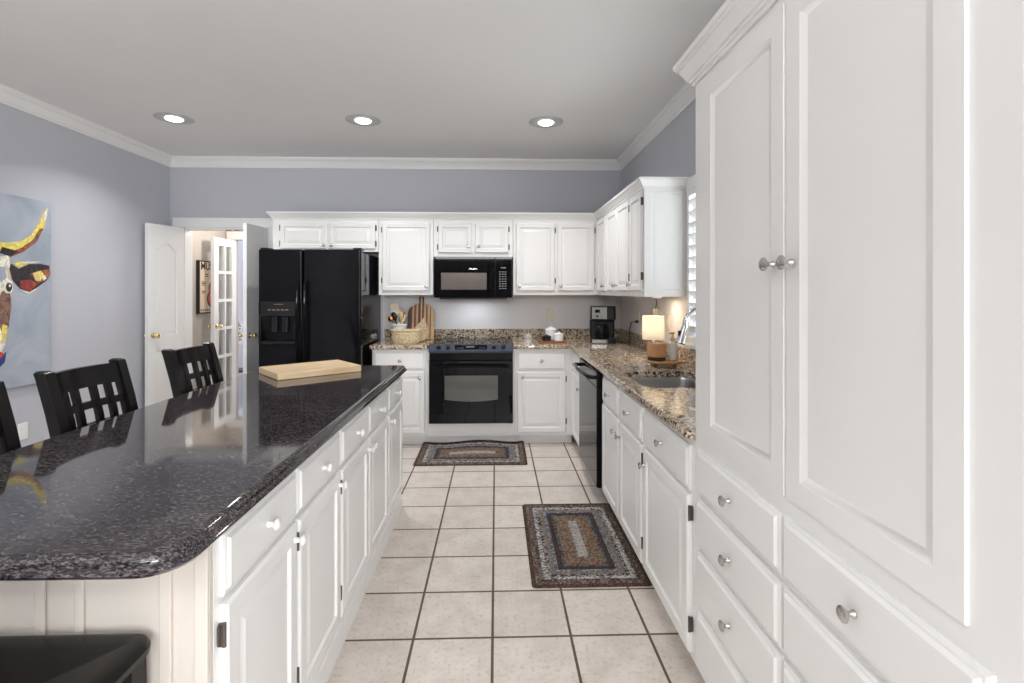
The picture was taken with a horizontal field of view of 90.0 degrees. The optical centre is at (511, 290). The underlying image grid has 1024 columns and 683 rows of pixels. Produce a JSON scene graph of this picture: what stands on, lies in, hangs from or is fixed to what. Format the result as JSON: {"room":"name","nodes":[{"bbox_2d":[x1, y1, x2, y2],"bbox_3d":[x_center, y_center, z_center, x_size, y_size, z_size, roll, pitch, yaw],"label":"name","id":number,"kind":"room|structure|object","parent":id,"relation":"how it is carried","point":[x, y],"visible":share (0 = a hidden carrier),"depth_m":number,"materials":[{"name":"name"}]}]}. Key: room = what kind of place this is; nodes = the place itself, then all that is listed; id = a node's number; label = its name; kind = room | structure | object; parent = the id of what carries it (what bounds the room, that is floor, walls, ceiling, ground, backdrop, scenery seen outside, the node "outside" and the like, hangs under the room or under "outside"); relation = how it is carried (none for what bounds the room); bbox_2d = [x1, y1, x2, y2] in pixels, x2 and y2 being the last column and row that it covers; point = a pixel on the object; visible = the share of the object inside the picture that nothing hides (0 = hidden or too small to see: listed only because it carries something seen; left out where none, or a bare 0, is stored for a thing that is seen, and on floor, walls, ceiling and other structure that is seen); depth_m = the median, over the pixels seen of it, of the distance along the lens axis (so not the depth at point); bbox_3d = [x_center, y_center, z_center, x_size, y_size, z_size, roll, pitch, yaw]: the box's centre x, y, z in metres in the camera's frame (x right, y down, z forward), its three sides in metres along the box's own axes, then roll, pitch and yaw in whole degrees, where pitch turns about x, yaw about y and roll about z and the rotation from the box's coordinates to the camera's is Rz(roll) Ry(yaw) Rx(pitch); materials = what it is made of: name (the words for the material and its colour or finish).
{"room":"kitchen","nodes":[
{"label":"kitchen","id":0,"kind":"room"},
{"bbox_2d":[0,103,169,446],"bbox_3d":[-3.350,0.030,0.578,0.120,2.740,9.365,0,0,-2],"label":"wall","id":1,"kind":"structure","parent":0,"point":[102,196],"depth_m":4.10,"materials":[{"name":"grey paint"}]},
{"bbox_2d":[18,422,27,440],"bbox_3d":[-3.378,0.970,3.536,0.008,0.116,0.072,0,0,-2],"label":"wall outlet","id":2,"kind":"object","parent":1,"relation":"attached to","point":[23,427],"visible":0.88,"depth_m":3.54,"materials":[{"name":"white paint"}]},
{"bbox_2d":[21,426,24,436],"bbox_3d":[-3.375,0.970,3.536,0.002,0.074,0.030,0,0,-2],"label":"receptacle","id":3,"kind":"object","parent":2,"relation":"attached to","point":[22,427],"depth_m":3.53,"materials":[{"name":"white paint"}]},
{"bbox_2d":[0,192,50,388],"bbox_3d":[-3.348,0.003,3.080,0.037,1.295,1.293,0,0,-2],"label":"cow painting","id":4,"kind":"object","parent":1,"relation":"attached to","point":[25,223],"visible":0.93,"depth_m":3.52},
{"bbox_2d":[0,82,695,170],"bbox_3d":[-1.008,-1.291,0.596,4.562,0.098,9.234,0,0,-2],"label":"crown molding","id":5,"kind":"structure","parent":1,"relation":"attached to","point":[686,95],"depth_m":5.11,"materials":[{"name":"white paint"}]},
{"bbox_2d":[192,231,224,388],"bbox_3d":[-3.665,0.150,5.871,0.100,2.500,1.235,0,0,-2],"label":"wall","id":6,"kind":"structure","parent":0,"point":[201,240],"depth_m":5.99,"materials":[{"name":"beige paint"}]},
{"bbox_2d":[196,260,210,313],"bbox_3d":[-3.600,-0.045,6.069,0.041,0.617,0.428,0,0,-2],"label":"framed poster","id":7,"kind":"object","parent":6,"relation":"attached to","point":[203,268],"visible":0.69,"depth_m":5.94,"materials":[{"name":"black paper"}]},
{"bbox_2d":[200,262,210,311],"bbox_3d":[-3.585,-0.045,6.070,0.001,0.584,0.394,0,0,-2],"label":"print","id":8,"kind":"object","parent":7,"relation":"attached to","point":[205,267],"depth_m":5.98,"materials":[{"name":"beige paper"}]},
{"bbox_2d":[207,237,235,383],"bbox_3d":[-3.490,0.379,6.204,0.172,2.018,0.490,0,0,-1],"label":"door","id":9,"kind":"structure","parent":6,"relation":"in","point":[216,242],"depth_m":6.19,"materials":[{"name":"white paint"}]},
{"bbox_2d":[225,231,242,379],"bbox_3d":[-2.772,0.150,6.567,1.730,2.500,0.100,0,0,-2],"label":"wall","id":10,"kind":"structure","parent":0,"point":[225,231],"depth_m":6.54,"materials":[{"name":"beige paint"}]},
{"bbox_2d":[227,232,242,378],"bbox_3d":[-3.002,0.325,6.499,1.215,2.150,0.019,0,0,-2],"label":"door frame","id":11,"kind":"structure","parent":10,"relation":"attached to","point":[230,235],"depth_m":6.47,"materials":[{"name":"white paint"}]},
{"bbox_2d":[238,241,242,367],"bbox_3d":[-4.802,0.150,8.004,0.100,2.500,2.900,0,0,-2],"label":"wall","id":12,"kind":"structure","parent":0,"point":[240,243],"depth_m":9.02,"materials":[{"name":"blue paint"}]},
{"bbox_2d":[0,0,725,158],"bbox_3d":[-0.166,-1.390,0.653,6.490,0.100,9.415,0,0,-2],"label":"ceiling","id":13,"kind":"structure","parent":0,"point":[257,78],"depth_m":3.11,"materials":[{"name":"paint"}]},
{"bbox_2d":[153,112,194,123],"bbox_3d":[-2.620,-1.329,3.970,0.272,0.020,0.272,0,0,-2],"label":"recessed light","id":14,"kind":"object","parent":13,"relation":"in","point":[174,118],"visible":1,"depth_m":3.94,"materials":[{"name":"white plastic"}]},
{"bbox_2d":[345,114,380,125],"bbox_3d":[-1.168,-1.329,4.016,0.272,0.020,0.272,0,0,-2],"label":"recessed light","id":15,"kind":"object","parent":13,"relation":"in","point":[356,119],"visible":1,"depth_m":3.98,"materials":[{"name":"white plastic"}]},
{"bbox_2d":[529,116,562,127],"bbox_3d":[0.269,-1.329,4.060,0.272,0.020,0.272,0,0,-2],"label":"recessed light","id":16,"kind":"object","parent":13,"relation":"in","point":[544,121],"visible":1,"depth_m":4.03,"materials":[{"name":"white plastic"}]},
{"bbox_2d":[170,167,620,340],"bbox_3d":[-1.094,0.030,5.271,4.683,2.740,0.124,0,0,-2],"label":"wall","id":17,"kind":"structure","parent":0,"point":[195,192],"depth_m":5.22,"materials":[{"name":"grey paint"}]},
{"bbox_2d":[143,223,183,405],"bbox_3d":[-3.328,0.380,4.913,0.167,2.016,0.418,0,0,9],"label":"door","id":18,"kind":"structure","parent":17,"relation":"in","point":[164,244],"depth_m":4.85,"materials":[{"name":"white paint"}]},
{"bbox_2d":[173,218,272,381],"bbox_3d":[-2.886,0.333,5.207,1.025,2.135,0.141,0,0,-2],"label":"door frame","id":19,"kind":"structure","parent":17,"relation":"attached to","point":[189,225],"depth_m":5.15,"materials":[{"name":"white paint"}]},
{"bbox_2d":[238,223,267,373],"bbox_3d":[-2.467,0.380,4.935,0.167,2.016,0.420,0,0,0],"label":"door","id":20,"kind":"structure","parent":17,"relation":"in","point":[255,237],"depth_m":4.83,"materials":[{"name":"white paint"}]},
{"bbox_2d":[273,219,378,253],"bbox_3d":[-1.777,-0.537,5.006,0.993,0.325,0.359,0,0,-2],"label":"upper cabinet","id":21,"kind":"object","parent":17,"relation":"attached to","point":[333,234],"visible":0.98,"depth_m":4.86,"materials":[{"name":"white paint"}]},
{"bbox_2d":[379,219,433,294],"bbox_3d":[-1.018,-0.331,5.030,0.517,0.738,0.359,0,0,-2],"label":"upper cabinet","id":22,"kind":"object","parent":17,"relation":"attached to","point":[406,246],"visible":0.98,"depth_m":4.89,"materials":[{"name":"white paint"}]},
{"bbox_2d":[385,329,510,338],"bbox_3d":[-0.649,0.436,5.211,1.284,0.100,0.020,0,0,-2],"label":"backsplash","id":23,"kind":"structure","parent":17,"relation":"attached to","point":[438,333],"depth_m":5.21,"materials":[{"name":"brown stone"}]},
{"bbox_2d":[434,219,512,257],"bbox_3d":[-0.376,-0.513,5.050,0.760,0.373,0.359,0,0,-2],"label":"upper cabinet","id":24,"kind":"object","parent":17,"relation":"attached to","point":[452,238],"visible":0.99,"depth_m":4.91,"materials":[{"name":"white paint"}]},
{"bbox_2d":[434,257,511,298],"bbox_3d":[-0.373,-0.122,5.011,0.737,0.402,0.430,0,0,-2],"label":"microwave","id":25,"kind":"object","parent":24,"relation":"attached to","point":[454,277],"visible":1,"depth_m":4.84,"materials":[{"name":"black plastic"}]},
{"bbox_2d":[546,309,552,320],"bbox_3d":[0.385,0.245,5.251,0.072,0.116,0.008,0,0,-2],"label":"wall outlet","id":26,"kind":"object","parent":17,"relation":"attached to","point":[549,312],"visible":1,"depth_m":5.25,"materials":[{"name":"beige plastic"}]},
{"bbox_2d":[512,220,596,294],"bbox_3d":[0.415,-0.331,5.075,0.815,0.738,0.359,0,0,-2],"label":"upper cabinet","id":27,"kind":"object","parent":17,"relation":"attached to","point":[551,257],"visible":1,"depth_m":4.93,"materials":[{"name":"white paint"}]},
{"bbox_2d":[511,328,618,338],"bbox_3d":[0.548,0.436,5.248,1.108,0.100,0.020,0,0,-2],"label":"backsplash","id":28,"kind":"structure","parent":17,"relation":"attached to","point":[515,333],"depth_m":5.23,"materials":[{"name":"brown stone"}]},
{"bbox_2d":[238,373,704,682],"bbox_3d":[-1.493,1.450,2.955,9.200,0.100,14.400,0,0,-2],"label":"floor","id":29,"kind":"structure","parent":0,"point":[450,596],"depth_m":2.28,"materials":[{"name":"beige tile"}]},
{"bbox_2d":[0,381,20,453],"bbox_3d":[-1.450,0.846,1.504,0.574,1.106,0.424,0,0,-2],"label":"counter stool","id":30,"kind":"object","parent":29,"relation":"on","point":[9,436],"visible":0.02,"depth_m":1.68,"materials":[{"name":"black paint"}]},
{"bbox_2d":[0,633,150,682],"bbox_3d":[-0.950,0.846,0.797,0.424,1.106,0.574,0,0,-2],"label":"counter stool","id":31,"kind":"object","parent":29,"relation":"on","point":[83,658],"visible":1,"depth_m":1.02,"materials":[{"name":"black paint"}]},
{"bbox_2d":[33,358,137,437],"bbox_3d":[-1.467,0.846,2.060,0.574,1.106,0.424,0,0,-2],"label":"counter stool","id":32,"kind":"object","parent":29,"relation":"on","point":[53,388],"visible":0.21,"depth_m":2.02,"materials":[{"name":"black paint"}]},
{"bbox_2d":[0,471,306,682],"bbox_3d":[-0.876,0.967,1.325,0.533,0.867,0.460,0,0,-2],"label":"base cabinet","id":33,"kind":"object","parent":29,"relation":"on","point":[255,560],"depth_m":1.11,"materials":[{"name":"white paint"}]},
{"bbox_2d":[0,365,406,580],"bbox_3d":[-1.107,0.509,2.139,0.920,0.046,2.455,0,0,-2],"label":"countertop","id":34,"kind":"structure","parent":33,"relation":"on","point":[143,492],"depth_m":1.36,"materials":[{"name":"black stone"}]},
{"bbox_2d":[259,360,360,379],"bbox_3d":[-1.204,0.467,3.061,0.484,0.038,0.344,0,0,-42],"label":"cutting board","id":35,"kind":"object","parent":34,"relation":"on","point":[329,367],"visible":1,"depth_m":2.97,"materials":[{"name":"brown wood"}]},
{"bbox_2d":[161,342,223,396],"bbox_3d":[-1.489,0.846,2.767,0.574,1.106,0.424,0,0,-2],"label":"counter stool","id":36,"kind":"object","parent":29,"relation":"on","point":[176,361],"visible":0.26,"depth_m":2.76,"materials":[{"name":"black paint"}]},
{"bbox_2d":[238,340,242,372],"bbox_3d":[-4.228,1.085,7.872,0.560,0.629,0.340,0,0,-2],"label":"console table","id":37,"kind":"object","parent":29,"relation":"on","point":[240,370],"visible":0.02,"depth_m":7.73,"materials":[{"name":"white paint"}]},
{"bbox_2d":[238,321,242,340],"bbox_3d":[-4.207,0.619,7.852,0.200,0.300,0.200,0,0,-2],"label":"patterned vase","id":38,"kind":"object","parent":37,"relation":"on","point":[240,327],"visible":0.35,"depth_m":7.81,"materials":[{"name":"white ceramic"}]},
{"bbox_2d":[259,248,380,366],"bbox_3d":[-1.738,0.514,4.734,0.867,1.772,0.868,0,0,-2],"label":"refrigerator","id":39,"kind":"object","parent":29,"relation":"on","point":[315,305],"visible":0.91,"depth_m":4.37,"materials":[{"name":"black metal"}]},
{"bbox_2d":[293,432,347,682],"bbox_3d":[-0.880,0.967,1.773,0.512,0.867,0.437,0,0,-2],"label":"base cabinet","id":40,"kind":"object","parent":29,"relation":"on","point":[318,481],"visible":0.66,"depth_m":1.75,"materials":[{"name":"white paint"}]},
{"bbox_2d":[337,389,387,648],"bbox_3d":[-0.900,0.967,2.430,0.512,0.867,0.879,0,0,-2],"label":"base cabinet","id":41,"kind":"object","parent":29,"relation":"on","point":[363,440],"visible":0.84,"depth_m":2.31,"materials":[{"name":"white paint"}]},
{"bbox_2d":[385,376,402,539],"bbox_3d":[-0.921,0.967,3.087,0.512,0.867,0.435,0,0,-2],"label":"base cabinet","id":42,"kind":"object","parent":29,"relation":"on","point":[395,408],"visible":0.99,"depth_m":3.05,"materials":[{"name":"white paint"}]},
{"bbox_2d":[372,349,428,443],"bbox_3d":[-1.017,0.962,4.885,0.494,0.877,0.649,0,0,-2],"label":"base cabinet","id":43,"kind":"object","parent":29,"relation":"on","point":[414,397],"visible":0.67,"depth_m":4.60,"materials":[{"name":"white paint"}]},
{"bbox_2d":[369,329,510,348],"bbox_3d":[-0.639,0.454,4.904,1.284,0.136,0.634,0,0,-2],"label":"countertop","id":44,"kind":"structure","parent":43,"relation":"on","point":[387,343],"depth_m":5.20,"materials":[{"name":"brown stone"}]},
{"bbox_2d":[391,323,407,328],"bbox_3d":[-1.090,0.401,4.953,0.156,0.169,0.156,0,0,-2],"label":"utensil crock","id":45,"kind":"object","parent":44,"relation":"on","point":[394,326],"visible":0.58,"depth_m":4.89,"materials":[{"name":"white ceramic"}]},
{"bbox_2d":[391,312,396,323],"bbox_3d":[-1.116,0.335,4.945,0.103,0.266,0.021,0,0,-2],"label":"ladle","id":46,"kind":"object","parent":45,"relation":"in","point":[394,315],"visible":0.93,"depth_m":4.94,"materials":[{"name":"black plastic"}]},
{"bbox_2d":[390,303,399,323],"bbox_3d":[-1.128,0.293,5.007,0.127,0.348,0.020,0,0,7],"label":"spatula","id":47,"kind":"object","parent":45,"relation":"in","point":[395,308],"visible":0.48,"depth_m":5.01,"materials":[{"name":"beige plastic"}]},
{"bbox_2d":[399,311,402,323],"bbox_3d":[-1.079,0.331,4.974,0.044,0.270,0.020,0,0,-2],"label":"wooden spoon","id":48,"kind":"object","parent":45,"relation":"in","point":[401,312],"visible":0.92,"depth_m":4.97,"materials":[{"name":"brown wood"}]},
{"bbox_2d":[390,329,421,343],"bbox_3d":[-0.988,0.422,4.771,0.292,0.127,0.198,0,0,-2],"label":"basket","id":49,"kind":"object","parent":44,"relation":"on","point":[399,336],"visible":1,"depth_m":4.70,"materials":[{"name":"wicker"}]},
{"bbox_2d":[408,296,433,339],"bbox_3d":[-0.909,0.270,5.129,0.260,0.430,0.089,0,0,-2],"label":"cutting board","id":50,"kind":"object","parent":44,"relation":"on","point":[417,312],"visible":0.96,"depth_m":5.12,"materials":[{"name":"brown wood"}]},
{"bbox_2d":[414,318,428,341],"bbox_3d":[-0.873,0.371,4.934,0.148,0.228,0.068,0,0,-2],"label":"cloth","id":51,"kind":"object","parent":44,"relation":"on","point":[422,325],"visible":0.71,"depth_m":4.93,"materials":[{"name":"beige fabric"}]},
{"bbox_2d":[413,440,527,465],"bbox_3d":[-0.342,1.381,4.396,0.920,0.036,0.586,0,0,-2],"label":"braided rug","id":52,"kind":"object","parent":29,"relation":"on","point":[470,452],"visible":1,"depth_m":4.37,"materials":[{"name":"fabric"}]},
{"bbox_2d":[428,348,513,442],"bbox_3d":[-0.379,0.962,4.930,0.779,0.877,0.599,0,0,-2],"label":"base cabinet","id":53,"kind":"object","parent":29,"relation":"on","point":[439,433],"visible":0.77,"depth_m":4.64,"materials":[{"name":"white paint"}]},
{"bbox_2d":[429,338,512,423],"bbox_3d":[-0.377,0.834,4.870,0.759,0.719,0.671,0,0,-2],"label":"oven range","id":54,"kind":"object","parent":53,"relation":"in","point":[471,379],"visible":1,"depth_m":4.59,"materials":[{"name":"black metal"}]},
{"bbox_2d":[430,338,512,343],"bbox_3d":[-0.378,0.480,4.916,0.759,0.009,0.580,0,0,-2],"label":"cooktop","id":55,"kind":"object","parent":54,"relation":"in","point":[438,340],"depth_m":4.83,"materials":[{"name":"black glass"}]},
{"bbox_2d":[514,349,572,442],"bbox_3d":[0.279,0.962,4.926,0.531,0.877,0.649,0,0,-2],"label":"base cabinet","id":56,"kind":"object","parent":29,"relation":"on","point":[542,377],"visible":0.99,"depth_m":4.64,"materials":[{"name":"white paint"}]},
{"bbox_2d":[572,351,580,445],"bbox_3d":[0.832,0.962,4.370,0.637,0.877,0.591,0,0,-2],"label":"base cabinet","id":57,"kind":"object","parent":29,"relation":"on","point":[575,358],"visible":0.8,"depth_m":4.40,"materials":[{"name":"white paint"}]},
{"bbox_2d":[522,503,651,587],"bbox_3d":[0.368,1.394,2.885,0.576,0.010,0.936,0,0,-2],"label":"braided rug","id":58,"kind":"object","parent":29,"relation":"on","point":[581,545],"visible":0.99,"depth_m":2.76,"materials":[{"name":"fabric"}]},
{"bbox_2d":[574,358,602,487],"bbox_3d":[0.801,0.962,3.711,0.668,0.867,0.705,0,0,-2],"label":"dishwasher","id":59,"kind":"object","parent":29,"relation":"on","point":[590,378],"visible":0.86,"depth_m":3.53,"materials":[{"name":"black metal"}]},
{"bbox_2d":[602,375,644,564],"bbox_3d":[0.879,0.962,2.881,0.637,0.877,0.943,0,0,-2],"label":"base cabinet","id":60,"kind":"object","parent":29,"relation":"on","point":[623,443],"visible":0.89,"depth_m":2.72,"materials":[{"name":"white paint"}]},
{"bbox_2d":[638,408,695,663],"bbox_3d":[0.903,0.962,2.108,0.637,0.877,0.601,0,0,-2],"label":"base cabinet","id":61,"kind":"object","parent":29,"relation":"on","point":[669,458],"visible":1,"depth_m":2.00,"materials":[{"name":"white paint"}]},
{"bbox_2d":[511,328,695,438],"bbox_3d":[0.613,0.454,3.529,1.129,0.136,3.462,0,0,-2],"label":"countertop","id":62,"kind":"structure","parent":61,"relation":"on","point":[620,362],"depth_m":3.29,"materials":[{"name":"brown stone"}]},
{"bbox_2d":[539,339,565,342],"bbox_3d":[0.385,0.477,4.879,0.236,0.017,0.210,0,0,-2],"label":"serving board","id":63,"kind":"object","parent":62,"relation":"on","point":[540,340],"visible":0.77,"depth_m":4.78,"materials":[{"name":"brown wood"}]},
{"bbox_2d":[542,334,550,340],"bbox_3d":[0.327,0.440,4.828,0.088,0.066,0.088,0,0,-2],"label":"canister","id":64,"kind":"object","parent":63,"relation":"on","point":[546,337],"visible":0.98,"depth_m":4.79,"materials":[{"name":"black ceramic"}]},
{"bbox_2d":[545,325,556,340],"bbox_3d":[0.374,0.400,4.919,0.113,0.145,0.113,0,0,-2],"label":"canister","id":65,"kind":"object","parent":63,"relation":"on","point":[551,331],"visible":0.84,"depth_m":4.87,"materials":[{"name":"white ceramic"}]},
{"bbox_2d":[554,331,563,340],"bbox_3d":[0.441,0.426,4.831,0.092,0.092,0.092,0,0,-2],"label":"canister","id":66,"kind":"object","parent":63,"relation":"on","point":[558,336],"visible":0.99,"depth_m":4.79,"materials":[{"name":"white ceramic"}]},
{"bbox_2d":[590,306,615,343],"bbox_3d":[0.849,0.313,4.795,0.230,0.345,0.269,0,0,6],"label":"coffee maker","id":67,"kind":"object","parent":62,"relation":"on","point":[602,318],"visible":1,"depth_m":4.71,"materials":[{"name":"black plastic"}]},
{"bbox_2d":[616,320,638,343],"bbox_3d":[1.027,0.373,4.752,0.071,0.222,0.382,0,0,-28],"label":"power cord","id":68,"kind":"object","parent":67,"relation":"hanging from","point":[635,321],"visible":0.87,"depth_m":4.62,"materials":[{"name":"black plastic"}]},
{"bbox_2d":[642,315,664,341],"bbox_3d":[0.966,0.328,3.502,0.148,0.315,0.148,0,0,-2],"label":"shade","id":69,"kind":"object","parent":62,"relation":"on","point":[652,325],"visible":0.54,"depth_m":3.44,"materials":[{"name":"white fabric"}]},
{"bbox_2d":[631,377,695,387],"bbox_3d":[0.871,0.618,2.831,0.445,0.189,0.547,0,0,-2],"label":"sink","id":70,"kind":"object","parent":62,"relation":"in","point":[664,382],"visible":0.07,"depth_m":3.09,"materials":[{"name":"silver metal"}]},
{"bbox_2d":[644,358,682,367],"bbox_3d":[0.982,0.466,3.317,0.240,0.039,0.240,0,0,-2],"label":"tray","id":71,"kind":"object","parent":62,"relation":"on","point":[666,362],"visible":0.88,"depth_m":3.24,"materials":[{"name":"beige wood"}]},
{"bbox_2d":[647,342,666,360],"bbox_3d":[0.937,0.388,3.316,0.124,0.114,0.124,0,0,-2],"label":"candle jar","id":72,"kind":"object","parent":71,"relation":"on","point":[656,351],"visible":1,"depth_m":3.27,"materials":[{"name":"orange glass"}]},
{"bbox_2d":[668,332,677,360],"bbox_3d":[1.035,0.355,3.296,0.060,0.181,0.059,0,0,-2],"label":"soap dispenser","id":73,"kind":"object","parent":71,"relation":"on","point":[672,346],"visible":0.98,"depth_m":3.27,"materials":[{"name":"plastic"}]},
{"bbox_2d":[668,341,677,360],"bbox_3d":[1.035,0.384,3.296,0.060,0.124,0.059,0,0,-2],"label":"bottle","id":74,"kind":"object","parent":73,"relation":"attached to","point":[672,346],"depth_m":3.27,"materials":[{"name":"plastic"}]},
{"bbox_2d":[675,307,695,344],"bbox_3d":[1.024,0.283,2.756,0.266,0.404,0.131,0,0,-2],"label":"faucet","id":75,"kind":"object","parent":62,"relation":"on","point":[681,339],"visible":0.45,"depth_m":2.78,"materials":[{"name":"silver metal"}]},
{"bbox_2d":[673,0,1023,682],"bbox_3d":[0.924,0.296,1.276,0.648,2.208,1.178,0,0,-2],"label":"tall cabinet","id":76,"kind":"object","parent":29,"relation":"on","point":[860,163],"visible":1,"depth_m":0.99,"materials":[{"name":"white paint"}]},
{"bbox_2d":[621,99,695,350],"bbox_3d":[1.274,0.030,2.489,0.124,2.740,5.595,0,0,-2],"label":"wall","id":77,"kind":"structure","parent":0,"point":[672,153],"depth_m":3.86,"materials":[{"name":"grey paint"}]},
{"bbox_2d":[597,214,606,294],"bbox_3d":[0.963,-0.331,4.745,0.352,0.738,0.423,0,0,-2],"label":"upper cabinet","id":78,"kind":"object","parent":77,"relation":"attached to","point":[601,223],"visible":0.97,"depth_m":4.70,"materials":[{"name":"white paint"}]},
{"bbox_2d":[606,197,630,295],"bbox_3d":[0.982,-0.331,4.132,0.352,0.738,0.796,0,0,-2],"label":"upper cabinet","id":79,"kind":"object","parent":77,"relation":"attached to","point":[618,219],"visible":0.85,"depth_m":4.07,"materials":[{"name":"white paint"}]},
{"bbox_2d":[651,298,657,314],"bbox_3d":[1.134,0.116,4.079,0.046,0.158,0.082,0,0,-2],"label":"plug adapter","id":80,"kind":"object","parent":77,"relation":"attached to","point":[654,311],"visible":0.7,"depth_m":4.04,"materials":[{"name":"beige plastic"}]},
{"bbox_2d":[626,188,686,296],"bbox_3d":[1.000,-0.331,3.570,0.352,0.738,0.321,0,0,-2],"label":"upper cabinet","id":81,"kind":"object","parent":77,"relation":"attached to","point":[658,216],"visible":0.99,"depth_m":3.41,"materials":[{"name":"white paint"}]},
{"bbox_2d":[266,177,689,219],"bbox_3d":[-0.367,-0.718,4.712,3.940,0.064,1.450,0,0,25],"label":"crown molding","id":82,"kind":"structure","parent":81,"relation":"attached to","point":[639,183],"depth_m":4.86,"materials":[{"name":"white paint"}]},
{"bbox_2d":[619,328,695,366],"bbox_3d":[1.167,0.436,3.547,0.020,0.100,3.458,0,0,-2],"label":"backsplash","id":83,"kind":"structure","parent":77,"relation":"attached to","point":[688,356],"depth_m":3.99,"materials":[{"name":"brown stone"}]},
{"bbox_2d":[666,314,669,329],"bbox_3d":[1.165,0.230,3.828,0.009,0.116,0.072,0,0,-2],"label":"wall switch","id":84,"kind":"object","parent":77,"relation":"attached to","point":[667,315],"visible":1,"depth_m":3.81,"materials":[{"name":"beige plastic"}]},
{"bbox_2d":[682,174,695,349],"bbox_3d":[1.221,-0.188,2.792,0.149,1.105,1.225,0,0,-2],"label":"window","id":85,"kind":"structure","parent":77,"relation":"in","point":[691,182],"depth_m":3.35,"materials":[{"name":"white paint"}]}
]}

